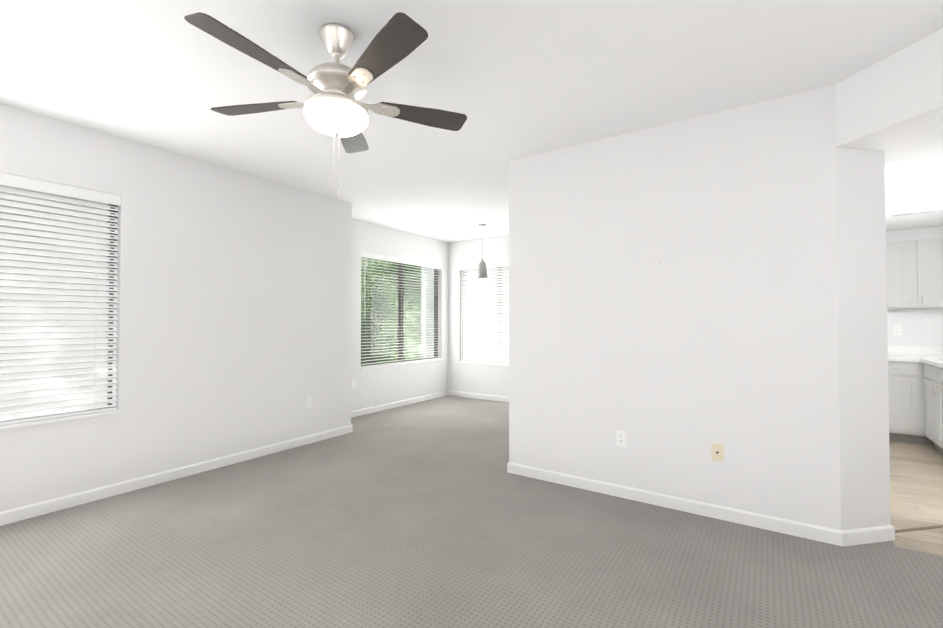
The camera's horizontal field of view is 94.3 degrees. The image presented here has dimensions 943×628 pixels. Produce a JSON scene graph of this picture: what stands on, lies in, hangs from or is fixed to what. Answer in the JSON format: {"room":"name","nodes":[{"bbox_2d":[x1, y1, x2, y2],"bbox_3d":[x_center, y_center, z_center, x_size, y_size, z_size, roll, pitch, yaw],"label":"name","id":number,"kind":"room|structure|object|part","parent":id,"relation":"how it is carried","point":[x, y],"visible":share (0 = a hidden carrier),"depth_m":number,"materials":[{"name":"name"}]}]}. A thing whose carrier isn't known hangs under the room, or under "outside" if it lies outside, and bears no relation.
{"room":"empty living room","nodes":[
{"label":"empty living room","id":0,"kind":"room"},
{"bbox_2d":[0,104,351,511],"bbox_3d":[-2.780,0.007,3.282,0.150,2.700,4.650,-1,-1,34],"label":"wall","id":1,"kind":"structure","parent":0,"point":[234,315],"depth_m":3.75,"materials":[{"name":"white paint"}]},
{"bbox_2d":[0,186,117,420],"bbox_3d":[-3.263,-0.089,2.626,0.055,1.650,1.820,-1,-1,34],"label":"window","id":2,"kind":"structure","parent":1,"relation":"in","point":[71,271],"depth_m":3.23,"materials":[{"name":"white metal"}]},
{"bbox_2d":[0,172,120,424],"bbox_3d":[-3.201,-0.102,2.585,0.067,1.625,1.816,-1,-1,34],"label":"window blind","id":3,"kind":"object","parent":2,"relation":"attached to","point":[90,329],"visible":1,"depth_m":3.05,"materials":[{"name":"white plastic"}]},
{"bbox_2d":[0,410,118,429],"bbox_3d":[-3.201,0.723,2.571,0.102,0.022,1.818,-1,-1,34],"label":"window sill","id":4,"kind":"structure","parent":1,"relation":"attached to","point":[30,423],"depth_m":3.01,"materials":[{"name":"white wood"}]},
{"bbox_2d":[0,425,352,525],"bbox_3d":[-2.659,1.315,3.294,0.013,0.085,4.483,-1,-1,34],"label":"baseboard","id":5,"kind":"structure","parent":1,"relation":"attached to","point":[40,508],"depth_m":3.46,"materials":[{"name":"white wood"}]},
{"bbox_2d":[306,397,310,407],"bbox_3d":[-1.738,0.943,4.668,0.008,0.115,0.070,-1,-1,34],"label":"outlet","id":6,"kind":"object","parent":1,"relation":"attached to","point":[308,402],"visible":1,"depth_m":4.66,"materials":[{"name":"white plastic"}]},
{"bbox_2d":[351,219,447,410],"bbox_3d":[-1.228,0.064,6.668,0.150,2.700,2.700,-1,-1,34],"label":"wall","id":7,"kind":"structure","parent":0,"point":[380,386],"depth_m":6.63,"materials":[{"name":"white paint"}]},
{"bbox_2d":[351,380,355,388],"bbox_3d":[-1.604,0.957,5.954,0.008,0.115,0.070,-1,-1,34],"label":"outlet","id":8,"kind":"object","parent":7,"relation":"attached to","point":[353,384],"visible":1,"depth_m":5.95,"materials":[{"name":"white plastic"}]},
{"bbox_2d":[351,390,447,417],"bbox_3d":[-1.168,1.371,6.587,0.013,0.085,2.670,-1,-1,34],"label":"baseboard","id":9,"kind":"structure","parent":7,"relation":"attached to","point":[378,408],"depth_m":6.62,"materials":[{"name":"white wood"}]},
{"bbox_2d":[361,251,441,369],"bbox_3d":[-1.074,-0.037,6.867,0.153,1.650,1.820,-1,-1,34],"label":"nook window","id":10,"kind":"structure","parent":7,"relation":"in","point":[401,262],"depth_m":6.86,"materials":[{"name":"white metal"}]},
{"bbox_3d":[-1.053,0.776,6.839,0.102,0.022,1.818,-1,-1,34],"label":"sill","id":11,"kind":"part","parent":10,"relation":"part of","materials":[{"name":"white"}]},
{"bbox_2d":[0,395,942,627],"bbox_3d":[0.552,1.387,3.269,7.100,0.060,8.500,-1,-1,34],"label":"floor carpet","id":12,"kind":"object","parent":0,"point":[432,513],"visible":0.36,"depth_m":2.42,"materials":[{"name":"grey carpet"}]},
{"bbox_2d":[0,0,942,242],"bbox_3d":[0.552,-1.373,3.316,7.100,0.060,8.500,-1,-1,34],"label":"ceiling","id":13,"kind":"structure","parent":0,"point":[511,80],"depth_m":2.48,"materials":[{"name":"white paint"}]},
{"bbox_2d":[184,12,466,196],"bbox_3d":[-0.666,-0.965,2.086,1.298,0.797,1.265,-1,-1,34],"label":"ceiling fan","id":14,"kind":"object","parent":13,"relation":"hanging from","point":[335,107],"visible":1,"depth_m":2.01,"materials":[{"name":"silver metal"}]},
{"bbox_3d":[-0.654,-0.930,2.123,0.302,0.094,0.302,-1,-1,34],"label":"lamp shade","id":15,"kind":"part","parent":14,"relation":"part of","materials":[{"name":"white glass"}]},
{"bbox_2d":[477,224,487,277],"bbox_3d":[0.158,-0.909,6.315,0.150,0.765,0.150,-1,-1,34],"label":"pendant light","id":16,"kind":"object","parent":13,"relation":"hanging from","point":[482,270],"visible":1,"depth_m":6.27,"materials":[{"name":"grey metal"}]},
{"bbox_2d":[448,235,508,396],"bbox_3d":[1.389,0.064,6.620,4.540,2.700,0.150,-1,-1,34],"label":"wall","id":17,"kind":"structure","parent":0,"point":[481,379],"depth_m":7.52,"materials":[{"name":"white paint"}]},
{"bbox_2d":[448,390,508,401],"bbox_3d":[1.406,1.369,6.488,4.390,0.085,0.013,-1,-1,34],"label":"baseboard","id":18,"kind":"structure","parent":17,"relation":"attached to","point":[452,393],"depth_m":7.34,"materials":[{"name":"white wood"}]},
{"bbox_2d":[459,362,508,365],"bbox_3d":[0.429,0.832,7.204,1.498,0.022,0.102,-1,-1,34],"label":"window sill","id":19,"kind":"structure","parent":17,"relation":"attached to","point":[485,363],"depth_m":7.28,"materials":[{"name":"white"}]},
{"bbox_2d":[462,267,508,362],"bbox_3d":[0.471,0.000,7.280,1.500,1.690,0.055,-1,-1,34],"label":"window","id":20,"kind":"structure","parent":17,"relation":"in","point":[486,305],"depth_m":7.35,"materials":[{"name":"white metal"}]},
{"bbox_2d":[460,262,508,364],"bbox_3d":[0.429,-0.013,7.219,1.496,1.665,0.067,-1,-1,34],"label":"window blind","id":21,"kind":"object","parent":20,"relation":"attached to","point":[489,323],"visible":0.46,"depth_m":7.35,"materials":[{"name":"white plastic"}]},
{"bbox_2d":[509,85,840,529],"bbox_3d":[1.276,0.006,3.238,2.200,2.700,0.140,-1,-1,34],"label":"wall","id":22,"kind":"structure","parent":0,"point":[688,330],"depth_m":3.01,"materials":[{"name":"white paint"}]},
{"bbox_2d":[616,430,625,446],"bbox_3d":[1.110,0.925,3.245,0.070,0.115,0.008,-1,-1,34],"label":"outlet","id":23,"kind":"object","parent":22,"relation":"attached to","point":[621,438],"visible":1,"depth_m":3.24,"materials":[{"name":"white plastic"}]},
{"bbox_2d":[507,462,894,546],"bbox_3d":[1.443,1.313,3.231,2.486,0.085,0.377,-1,-1,34],"label":"baseboard","id":24,"kind":"structure","parent":22,"relation":"attached to","point":[851,537],"depth_m":2.87,"materials":[{"name":"white wood"}]},
{"bbox_2d":[711,443,723,461],"bbox_3d":[1.628,0.916,2.896,0.070,0.115,0.008,-1,-1,34],"label":"outlet","id":25,"kind":"object","parent":22,"relation":"attached to","point":[717,451],"visible":1,"depth_m":2.89,"materials":[{"name":"beige plastic"}]},
{"bbox_2d":[836,147,890,530],"bbox_3d":[2.312,0.181,2.665,0.361,2.330,0.141,0,-1,-11],"label":"wall","id":26,"kind":"structure","parent":0,"point":[863,352],"depth_m":2.60,"materials":[{"name":"white paint"}]},
{"bbox_2d":[835,28,942,230],"bbox_3d":[3.486,-1.164,2.984,1.770,0.370,5.660,-1,-1,34],"label":"ceiling soffit","id":27,"kind":"structure","parent":0,"point":[891,106],"depth_m":2.45,"materials":[{"name":"white paint"}]},
{"bbox_2d":[886,209,942,217],"bbox_3d":[4.205,-0.955,4.160,0.360,0.012,0.160,-1,-1,34],"label":"ceiling light fixture","id":28,"kind":"object","parent":27,"relation":"attached to","point":[914,213],"visible":1,"depth_m":4.15,"materials":[{"name":"white"}]},
{"bbox_2d":[887,308,942,346],"bbox_3d":[4.675,0.043,5.437,2.530,2.700,0.150,-1,-1,34],"label":"wall","id":29,"kind":"structure","parent":0,"point":[922,326],"depth_m":5.04,"materials":[{"name":"white paint"}]},
{"bbox_2d":[893,325,901,334],"bbox_3d":[4.991,0.188,5.126,0.070,0.115,0.008,-1,-1,34],"label":"outlet","id":30,"kind":"object","parent":29,"relation":"attached to","point":[897,329],"visible":1,"depth_m":5.12,"materials":[{"name":"white plastic"}]},
{"bbox_2d":[886,229,917,308],"bbox_3d":[4.779,-0.502,5.089,0.454,0.878,0.320,-1,-1,34],"label":"upper cabinet","id":31,"kind":"object","parent":29,"relation":"attached to","point":[899,243],"depth_m":4.89,"materials":[{"name":"white paint"}]},
{"bbox_2d":[888,346,942,353],"bbox_3d":[5.096,0.421,5.040,1.087,0.100,0.021,-1,-1,34],"label":"backsplash","id":32,"kind":"structure","parent":29,"relation":"attached to","point":[891,349],"depth_m":5.03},
{"bbox_2d":[914,226,942,307],"bbox_3d":[5.215,-0.507,4.795,0.598,0.878,0.320,-1,-1,34],"label":"upper cabinet","id":33,"kind":"object","parent":29,"relation":"attached to","point":[914,263],"depth_m":4.77,"materials":[{"name":"white paint"}]},
{"bbox_2d":[889,441,942,555],"bbox_3d":[4.163,1.393,3.666,1.560,0.060,3.800,-1,-1,34],"label":"floor","id":34,"kind":"structure","parent":0,"point":[916,485],"depth_m":3.27,"materials":[{"name":"brown wood"}]},
{"bbox_2d":[888,362,921,443],"bbox_3d":[4.684,0.948,4.960,0.482,0.875,0.600,-1,-1,34],"label":"base cabinet","id":35,"kind":"object","parent":34,"relation":"on","point":[904,378],"depth_m":4.66,"materials":[{"name":"white paint"}]},
{"bbox_2d":[888,354,942,361],"bbox_3d":[4.892,0.486,4.737,1.087,0.040,0.749,-1,-1,34],"label":"countertop","id":36,"kind":"structure","parent":35,"relation":"on","point":[891,357],"depth_m":4.70,"materials":[{"name":"white stone"}]},
{"bbox_2d":[922,358,942,369],"bbox_3d":[4.396,0.466,3.590,0.625,0.040,1.708,-1,-1,34],"label":"countertop","id":37,"kind":"structure","parent":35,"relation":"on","point":[929,361],"depth_m":4.31,"materials":[{"name":"white stone"}]},
{"bbox_2d":[895,525,942,532],"bbox_3d":[3.368,1.347,2.850,1.550,0.004,0.022,0,-1,-11],"label":"transition strip","id":38,"kind":"object","parent":34,"relation":"on","point":[919,528],"visible":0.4,"depth_m":2.74,"materials":[{"name":"brown"}]},
{"bbox_2d":[918,362,942,449],"bbox_3d":[5.119,0.942,4.634,0.605,0.875,0.652,-1,-1,34],"label":"base cabinet","id":39,"kind":"object","parent":34,"relation":"on","point":[932,376],"depth_m":4.34,"materials":[{"name":"white paint"}]},
{"label":"outside","id":40,"kind":"structure","parent":0,"visible":0},
{"bbox_2d":[0,185,107,412],"bbox_3d":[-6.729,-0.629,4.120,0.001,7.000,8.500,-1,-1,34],"label":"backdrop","id":41,"kind":"structure","parent":40,"point":[50,263],"depth_m":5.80,"materials":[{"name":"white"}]},
{"bbox_2d":[361,257,420,364],"bbox_3d":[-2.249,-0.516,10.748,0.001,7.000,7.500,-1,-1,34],"label":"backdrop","id":42,"kind":"structure","parent":40,"point":[373,321],"depth_m":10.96,"materials":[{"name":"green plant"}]},
{"bbox_2d":[421,266,508,358],"bbox_3d":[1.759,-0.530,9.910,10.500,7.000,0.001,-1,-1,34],"label":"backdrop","id":43,"kind":"structure","parent":40,"point":[424,327],"depth_m":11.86,"materials":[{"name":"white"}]}
]}

